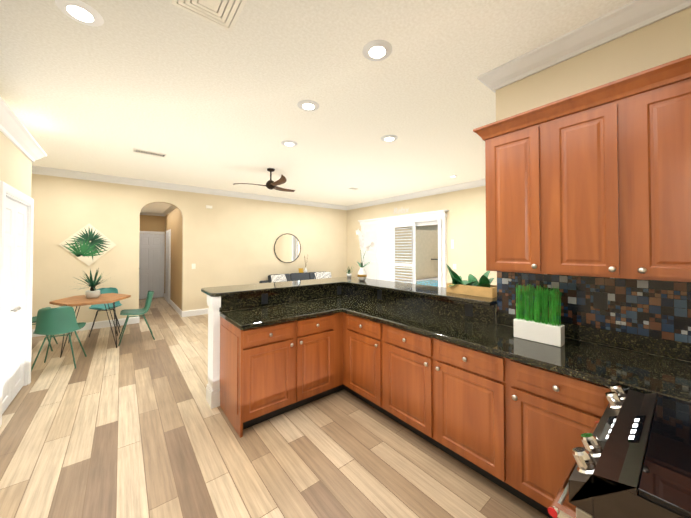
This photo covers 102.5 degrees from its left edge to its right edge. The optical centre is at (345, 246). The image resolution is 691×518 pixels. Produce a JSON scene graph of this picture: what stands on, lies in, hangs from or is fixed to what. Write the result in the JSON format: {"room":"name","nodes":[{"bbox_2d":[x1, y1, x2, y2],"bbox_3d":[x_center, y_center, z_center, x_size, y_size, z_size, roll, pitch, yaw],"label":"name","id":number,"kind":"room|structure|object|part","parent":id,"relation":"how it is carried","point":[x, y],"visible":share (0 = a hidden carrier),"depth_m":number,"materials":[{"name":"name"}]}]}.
{"room":"kitchen","nodes":[
{"label":"kitchen","id":0,"kind":"room"},
{"bbox_2d":[0,131,3,180],"bbox_3d":[-1.715,0.195,0.716,0.120,2.680,4.350,1,-1,-39],"label":"wall","id":1,"kind":"structure","parent":0,"point":[1,155],"depth_m":2.42,"materials":[{"name":"paint"}]},
{"bbox_2d":[2,197,26,413],"bbox_3d":[-3.347,0.547,2.774,0.030,2.010,0.884,1,-1,-39],"label":"closet door","id":2,"kind":"structure","parent":1,"relation":"in","point":[14,297],"depth_m":2.80,"materials":[{"name":"white wood"}]},
{"bbox_2d":[0,180,33,426],"bbox_3d":[-3.350,0.500,2.772,0.121,2.128,1.086,1,-1,-39],"label":"trim","id":3,"kind":"structure","parent":1,"relation":"attached to","point":[10,192],"depth_m":3.12,"materials":[{"name":"white wood"}]},
{"bbox_2d":[0,96,47,167],"bbox_3d":[-2.002,-1.075,1.271,0.105,0.125,5.305,1,-1,-39],"label":"crown molding","id":4,"kind":"structure","parent":1,"relation":"attached to","point":[11,126],"depth_m":2.60,"materials":[{"name":"white wood"}]},
{"bbox_2d":[3,135,29,196],"bbox_3d":[-3.366,-0.796,2.778,0.120,0.640,0.910,1,-1,-39],"label":"wall","id":5,"kind":"structure","parent":0,"point":[16,175],"depth_m":2.75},
{"bbox_2d":[30,160,31,196],"bbox_3d":[-3.671,0.230,3.140,0.120,2.680,0.060,1,-1,-39],"label":"wall","id":6,"kind":"structure","parent":0,"point":[30,175],"depth_m":3.18,"materials":[{"name":"paint"}]},
{"bbox_2d":[140,215,164,234],"bbox_3d":[-6.261,0.252,8.851,1.040,2.800,0.120,1,-1,-39],"label":"wall","id":7,"kind":"structure","parent":0,"point":[151,223],"depth_m":8.86,"materials":[{"name":"paint"}]},
{"bbox_2d":[140,212,159,215],"bbox_3d":[-6.196,-1.025,8.797,0.630,0.087,0.073,1,-1,-39],"label":"crown molding","id":8,"kind":"structure","parent":7,"relation":"attached to","point":[141,213],"depth_m":8.78,"materials":[{"name":"white wood"}]},
{"bbox_2d":[140,231,164,296],"bbox_3d":[-6.204,0.587,8.799,0.886,2.128,0.021,1,-1,-39],"label":"door frame","id":9,"kind":"structure","parent":7,"relation":"attached to","point":[151,232],"depth_m":9.01,"materials":[{"name":"white wood"}]},
{"bbox_2d":[141,202,170,212],"bbox_3d":[-5.199,-1.127,7.555,1.040,0.080,3.500,1,-1,-39],"label":"ceiling","id":10,"kind":"structure","parent":0,"point":[158,207],"depth_m":7.76,"materials":[{"name":"beige paint"}]},
{"bbox_2d":[164,208,181,309],"bbox_3d":[-4.841,0.237,7.824,0.120,2.800,3.500,1,-1,-39],"label":"wall","id":11,"kind":"structure","parent":0,"point":[173,220],"depth_m":7.17,"materials":[{"name":"paint"}]},
{"bbox_2d":[139,232,169,302],"bbox_3d":[-5.760,0.624,8.270,0.736,2.030,1.396,1,-1,-39],"label":"hall door","id":12,"kind":"structure","parent":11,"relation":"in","point":[151,253],"depth_m":8.76,"materials":[{"name":"white wood"}]},
{"bbox_2d":[160,205,175,215],"bbox_3d":[-4.879,-1.041,7.735,0.074,0.087,3.380,1,-1,-39],"label":"crown molding","id":13,"kind":"structure","parent":11,"relation":"attached to","point":[171,207],"depth_m":8.07,"materials":[{"name":"white wood"}]},
{"bbox_2d":[166,229,170,303],"bbox_3d":[-5.293,0.580,8.265,0.021,2.128,0.976,1,-1,-39],"label":"door frame","id":14,"kind":"structure","parent":11,"relation":"attached to","point":[167,231],"depth_m":7.89,"materials":[{"name":"white wood"}]},
{"bbox_2d":[170,300,181,315],"bbox_3d":[-4.341,1.559,7.078,0.015,0.135,1.920,1,-1,-39],"label":"baseboard","id":15,"kind":"structure","parent":11,"relation":"attached to","point":[178,310],"depth_m":6.98,"materials":[{"name":"white wood"}]},
{"bbox_2d":[31,174,346,328],"bbox_3d":[-2.872,0.127,7.089,7.640,3.000,0.120,1,-1,-39],"label":"wall","id":16,"kind":"structure","parent":0,"point":[228,241],"depth_m":6.35,"materials":[{"name":"paint"}]},
{"bbox_2d":[32,317,137,336],"bbox_3d":[-5.056,1.532,5.221,1.860,0.135,0.015,1,-1,-39],"label":"baseboard","id":17,"kind":"structure","parent":16,"relation":"attached to","point":[131,320],"depth_m":5.45,"materials":[{"name":"white wood"}]},
{"bbox_2d":[59,224,115,265],"bbox_3d":[-4.934,-0.029,5.331,0.820,0.820,0.024,1,-1,-39],"label":"art","id":18,"kind":"object","parent":16,"relation":"attached to","point":[89,244],"visible":1,"depth_m":5.32,"materials":[{"name":"paper"}]},
{"bbox_2d":[32,165,347,209],"bbox_3d":[-2.845,-1.312,6.988,7.290,0.125,0.105,1,-1,-39],"label":"crown molding","id":19,"kind":"structure","parent":16,"relation":"attached to","point":[41,171],"depth_m":6.06,"materials":[{"name":"white wood"}]},
{"bbox_2d":[181,308,208,316],"bbox_3d":[-1.835,1.570,7.819,4.845,0.135,0.015,1,-1,-39],"label":"baseboard","id":20,"kind":"structure","parent":16,"relation":"attached to","point":[188,313],"depth_m":6.45,"materials":[{"name":"white wood"}]},
{"bbox_2d":[274,234,300,262],"bbox_3d":[-1.659,0.059,7.976,0.850,0.850,0.020,1,-1,-39],"label":"round mirror","id":21,"kind":"object","parent":16,"relation":"attached to","point":[287,248],"visible":0.94,"depth_m":7.97,"materials":[{"name":"black metal"}]},
{"bbox_2d":[217,303,232,310],"bbox_3d":[-0.599,0.579,3.260,1.663,0.155,0.020,1,-1,-39],"label":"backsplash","id":22,"kind":"structure","parent":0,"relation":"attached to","point":[220,306],"depth_m":2.75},
{"bbox_2d":[0,297,548,517],"bbox_3d":[-1.556,1.652,5.340,7.760,0.100,11.620,1,-1,-39],"label":"floor","id":23,"kind":"structure","parent":0,"point":[133,425],"depth_m":2.09,"materials":[{"name":"wood"}]},
{"bbox_2d":[32,316,57,350],"bbox_3d":[-4.740,1.183,4.205,0.486,0.810,0.472,1,-1,-39],"label":"chair","id":24,"kind":"object","parent":23,"relation":"on","point":[34,319],"visible":0.04,"depth_m":4.27,"materials":[{"name":"green plastic"}]},
{"bbox_2d":[31,306,86,371],"bbox_3d":[-3.781,1.175,3.674,0.472,0.810,0.486,0,-1,-31],"label":"chair","id":25,"kind":"object","parent":23,"relation":"on","point":[50,321],"visible":1,"depth_m":3.53,"materials":[{"name":"green plastic"}]},
{"bbox_3d":[-3.779,0.958,3.673,0.480,0.390,0.470,0,-1,-31],"label":"seat","id":26,"kind":"part","parent":25,"relation":"part of","materials":[{"name":"green plastic"}]},
{"bbox_2d":[49,293,130,357],"bbox_3d":[-4.031,1.205,4.417,0.955,0.758,0.973,1,-1,-39],"label":"dining table","id":27,"kind":"object","parent":23,"relation":"on","point":[83,300],"visible":0.88,"depth_m":4.29,"materials":[{"name":"brown wood"}]},
{"bbox_2d":[70,268,106,298],"bbox_3d":[-4.064,0.577,4.414,0.587,0.497,0.669,1,-1,-39],"label":"potted plant","id":28,"kind":"object","parent":27,"relation":"on","point":[92,292],"visible":1,"depth_m":4.38,"materials":[{"name":"plant"}]},
{"bbox_3d":[-4.031,0.765,4.423,0.180,0.120,0.180,1,-1,-39],"label":"pot","id":29,"kind":"part","parent":28,"relation":"part of","materials":[{"name":"white ceramic"}]},
{"bbox_2d":[89,287,121,336],"bbox_3d":[-4.466,1.197,5.164,0.472,0.810,0.486,1,-1,-39],"label":"chair","id":30,"kind":"object","parent":23,"relation":"on","point":[98,307],"visible":0.6,"depth_m":5.25,"materials":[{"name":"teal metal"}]},
{"bbox_3d":[-4.470,0.980,5.171,0.480,0.390,0.470,1,-1,-39],"label":"seat","id":31,"kind":"part","parent":30,"relation":"part of","materials":[{"name":"teal plastic"}]},
{"bbox_2d":[118,291,154,345],"bbox_3d":[-3.566,1.191,4.740,0.486,0.810,0.472,1,-1,-39],"label":"chair","id":32,"kind":"object","parent":23,"relation":"on","point":[143,311],"visible":1,"depth_m":4.75,"materials":[{"name":"green plastic"}]},
{"bbox_3d":[-3.562,0.974,4.747,0.470,0.390,0.480,1,-1,-39],"label":"seat","id":33,"kind":"part","parent":32,"relation":"part of","materials":[{"name":"green plastic"}]},
{"bbox_2d":[217,315,332,437],"bbox_3d":[-0.672,1.127,2.785,0.948,0.875,0.655,1,-1,-39],"label":"base cabinet","id":34,"kind":"object","parent":23,"relation":"on","point":[254,386],"depth_m":2.43,"materials":[{"name":"brown wood"}]},
{"bbox_2d":[201,277,515,354],"bbox_3d":[-0.022,0.477,2.826,2.170,0.035,2.407,1,-1,-39],"label":"countertop","id":35,"kind":"structure","parent":34,"relation":"on","point":[324,316],"depth_m":2.83,"materials":[{"name":"black stone"}]},
{"bbox_2d":[356,229,374,280],"bbox_3d":[0.230,0.120,3.844,0.342,0.707,0.328,1,-1,-39],"label":"orchid","id":36,"kind":"object","parent":35,"relation":"on","point":[361,275],"visible":1,"depth_m":3.80,"materials":[{"name":"white plant"}]},
{"bbox_3d":[0.234,0.058,3.849,0.330,0.493,0.328,1,-1,-39],"label":"stem","id":37,"kind":"part","parent":36,"relation":"part of","materials":[{"name":"green plant"}]},
{"bbox_2d":[446,264,496,297],"bbox_3d":[1.263,0.317,2.630,0.336,0.279,0.657,1,-1,-39],"label":"plant","id":38,"kind":"object","parent":35,"relation":"on","point":[473,286],"visible":0.94,"depth_m":2.62,"materials":[{"name":"green plant"}]},
{"bbox_2d":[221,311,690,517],"bbox_3d":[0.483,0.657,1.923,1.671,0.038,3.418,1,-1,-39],"label":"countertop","id":39,"kind":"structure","parent":34,"relation":"on","point":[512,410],"depth_m":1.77,"materials":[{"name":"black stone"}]},
{"bbox_3d":[-1.325,1.030,2.780,0.083,1.069,0.210,1,-1,-39],"label":"bar post","id":40,"kind":"part","parent":39,"relation":"part of","materials":[{"name":"white paint"}]},
{"bbox_2d":[513,284,564,346],"bbox_3d":[1.300,0.449,1.873,0.090,0.374,0.270,1,-1,-39],"label":"grass planter","id":41,"kind":"object","parent":39,"relation":"on","point":[529,325],"visible":1,"depth_m":1.85,"materials":[{"name":"white ceramic"}]},
{"bbox_2d":[259,271,331,282],"bbox_3d":[-1.127,1.180,7.428,2.100,0.904,0.880,1,-1,-39],"label":"sofa","id":42,"kind":"object","parent":23,"relation":"on","point":[294,276],"visible":0.17,"depth_m":7.47,"materials":[{"name":"black fabric"}]},
{"bbox_2d":[548,384,690,517],"bbox_3d":[1.149,1.064,0.810,0.757,0.904,0.740,1,-1,-39],"label":"range","id":43,"kind":"object","parent":23,"relation":"on","point":[632,456],"visible":1,"depth_m":0.83,"materials":[{"name":"black metal"}]},
{"bbox_3d":[0.976,1.139,1.024,0.751,0.750,0.039,1,-1,-39],"label":"door","id":44,"kind":"part","parent":43,"relation":"part of","materials":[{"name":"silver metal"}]},
{"bbox_3d":[0.998,0.692,1.003,0.757,0.134,0.140,1,-1,-39],"label":"panel","id":45,"kind":"part","parent":43,"relation":"part of","materials":[{"name":"black metal"}]},
{"bbox_2d":[637,394,690,517],"bbox_3d":[1.210,0.631,0.740,0.749,0.016,0.535,1,-1,-39],"label":"cooktop","id":46,"kind":"object","parent":43,"relation":"in","point":[664,451],"depth_m":0.81,"materials":[{"name":"black glass"}]},
{"bbox_2d":[0,0,633,205],"bbox_3d":[-0.432,-1.468,3.992,7.760,0.100,8.040,1,-1,-39],"label":"ceiling","id":47,"kind":"structure","parent":0,"point":[198,101],"depth_m":2.51,"materials":[{"name":"white paint"}]},
{"bbox_2d":[55,0,103,26],"bbox_3d":[-1.642,-1.444,1.717,0.221,0.012,0.221,1,-1,-39],"label":"recessed light","id":48,"kind":"object","parent":47,"relation":"in","point":[79,11],"visible":1,"depth_m":1.71,"materials":[{"name":"white plastic"}]},
{"bbox_2d":[133,148,165,157],"bbox_3d":[-2.963,-1.409,4.198,0.400,0.012,0.150,1,-1,-39],"label":"ceiling vent","id":49,"kind":"object","parent":47,"relation":"in","point":[149,153],"visible":0.98,"depth_m":4.20,"materials":[{"name":"white metal"}]},
{"bbox_2d":[172,0,246,31],"bbox_3d":[-0.792,-1.439,1.619,0.340,0.025,0.340,1,-1,-39],"label":"ceiling vent","id":50,"kind":"object","parent":47,"relation":"in","point":[211,11],"visible":0.96,"depth_m":1.68,"materials":[{"name":"white metal"}]},
{"bbox_2d":[233,168,294,191],"bbox_3d":[-1.251,-1.218,4.971,1.174,0.370,1.096,1,-1,-39],"label":"fan","id":51,"kind":"object","parent":47,"relation":"hanging from","point":[270,184],"visible":1,"depth_m":4.98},
{"bbox_3d":[-1.358,-1.217,5.040,0.180,0.370,0.180,1,-1,-39],"label":"motor","id":52,"kind":"part","parent":51,"relation":"part of","materials":[{"name":"brown metal"}]},
{"bbox_2d":[281,140,296,146],"bbox_3d":[-0.777,-1.413,3.829,0.221,0.012,0.221,1,-1,-39],"label":"recessed light","id":53,"kind":"object","parent":47,"relation":"in","point":[289,143],"visible":1,"depth_m":3.80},
{"bbox_2d":[297,100,318,110],"bbox_3d":[-0.379,-1.428,2.827,0.221,0.012,0.221,1,-1,-39],"label":"recessed light","id":54,"kind":"object","parent":47,"relation":"in","point":[307,105],"visible":1,"depth_m":2.80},
{"bbox_2d":[362,40,391,60],"bbox_3d":[0.235,-1.439,2.050,0.221,0.012,0.221,1,-1,-39],"label":"recessed light","id":55,"kind":"object","parent":47,"relation":"in","point":[376,50],"visible":1,"depth_m":2.03,"materials":[{"name":"white plastic"}]},
{"bbox_2d":[381,135,397,141],"bbox_3d":[0.577,-1.416,3.649,0.221,0.012,0.221,1,-1,-39],"label":"recessed light","id":56,"kind":"object","parent":47,"relation":"in","point":[387,138],"visible":1,"depth_m":3.63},
{"bbox_2d":[347,186,496,284],"bbox_3d":[2.541,0.116,6.368,0.120,3.000,7.800,1,-1,-39],"label":"wall","id":57,"kind":"structure","parent":0,"point":[466,222],"depth_m":6.31,"materials":[{"name":"paint"}]},
{"bbox_2d":[394,207,408,213],"bbox_3d":[1.514,-0.978,7.546,0.012,0.166,0.540,1,-1,-39],"label":"sign","id":58,"kind":"object","parent":57,"relation":"attached to","point":[401,211],"visible":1,"depth_m":7.54,"materials":[{"name":"silver metal"}]},
{"bbox_2d":[359,210,448,286],"bbox_3d":[1.436,0.406,7.593,0.258,2.455,3.040,1,-1,-39],"label":"sliding door","id":59,"kind":"structure","parent":57,"relation":"in","point":[380,256],"depth_m":7.67,"materials":[{"name":"white wood"}]},
{"bbox_3d":[1.505,0.495,7.647,0.080,2.280,2.720,1,-1,-39],"label":"frame","id":60,"kind":"part","parent":59,"relation":"part of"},
{"bbox_2d":[348,179,485,209],"bbox_3d":[2.454,-1.322,6.319,0.105,0.125,7.800,1,-1,-39],"label":"crown molding","id":61,"kind":"structure","parent":57,"relation":"attached to","point":[477,183],"depth_m":6.87,"materials":[{"name":"white wood"}]},
{"bbox_2d":[496,7,690,361],"bbox_3d":[1.802,0.050,1.758,0.120,3.000,1.550,1,-1,-39],"label":"wall","id":62,"kind":"structure","parent":0,"point":[662,41],"depth_m":1.82,"materials":[{"name":"paint"}]},
{"bbox_2d":[481,107,540,274],"bbox_3d":[1.291,-0.354,2.037,0.327,1.074,0.381,1,-1,-39],"label":"upper cabinet","id":63,"kind":"object","parent":62,"relation":"attached to","point":[513,144],"depth_m":1.93,"materials":[{"name":"brown wood"}]},
{"bbox_2d":[461,307,690,362],"bbox_3d":[1.130,0.568,2.446,0.047,0.155,3.418,1,-1,-39],"label":"backsplash","id":64,"kind":"structure","parent":62,"relation":"attached to","point":[675,348],"depth_m":1.76,"materials":[{"name":"black stone"}]},
{"bbox_2d":[541,79,624,282],"bbox_3d":[1.527,-0.358,1.745,0.327,1.074,0.371,1,-1,-39],"label":"upper cabinet","id":65,"kind":"object","parent":62,"relation":"attached to","point":[588,204],"depth_m":1.64,"materials":[{"name":"brown wood"}]},
{"bbox_2d":[477,0,690,92],"bbox_3d":[1.657,-1.387,1.805,0.135,0.125,1.535,1,-1,-39],"label":"crown molding","id":66,"kind":"structure","parent":62,"relation":"attached to","point":[632,16],"depth_m":1.85,"materials":[{"name":"white wood"}]},
{"bbox_2d":[621,55,690,286],"bbox_3d":[1.762,-0.362,1.453,0.327,1.074,0.378,1,-1,-39],"label":"upper cabinet","id":67,"kind":"object","parent":62,"relation":"attached to","point":[655,102],"depth_m":1.41,"materials":[{"name":"brown wood"}]},
{"label":"outside","id":68,"kind":"structure","parent":0,"visible":0},
{"bbox_2d":[402,277,437,282],"bbox_3d":[6.348,1.779,12.758,13.860,0.100,20.000,1,-1,-39],"label":"deck","id":69,"kind":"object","parent":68,"point":[435,278],"depth_m":14.62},
{"bbox_2d":[395,228,437,281],"bbox_3d":[2.261,0.419,13.463,8.360,2.600,0.200,1,-1,-39],"label":"wall","id":70,"kind":"structure","parent":69,"relation":"on","point":[426,250],"depth_m":14.73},
{"bbox_2d":[397,225,437,230],"bbox_3d":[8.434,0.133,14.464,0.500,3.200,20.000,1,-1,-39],"label":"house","id":71,"kind":"structure","parent":69,"relation":"on","point":[431,227],"depth_m":18.01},
{"bbox_2d":[405,280,437,286],"bbox_3d":[4.545,1.690,10.662,4.300,0.013,6.000,1,-1,-39],"label":"pool","id":72,"kind":"object","parent":69,"relation":"on","point":[430,282],"visible":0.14,"depth_m":13.13,"materials":[{"name":"liquid"}]}
]}

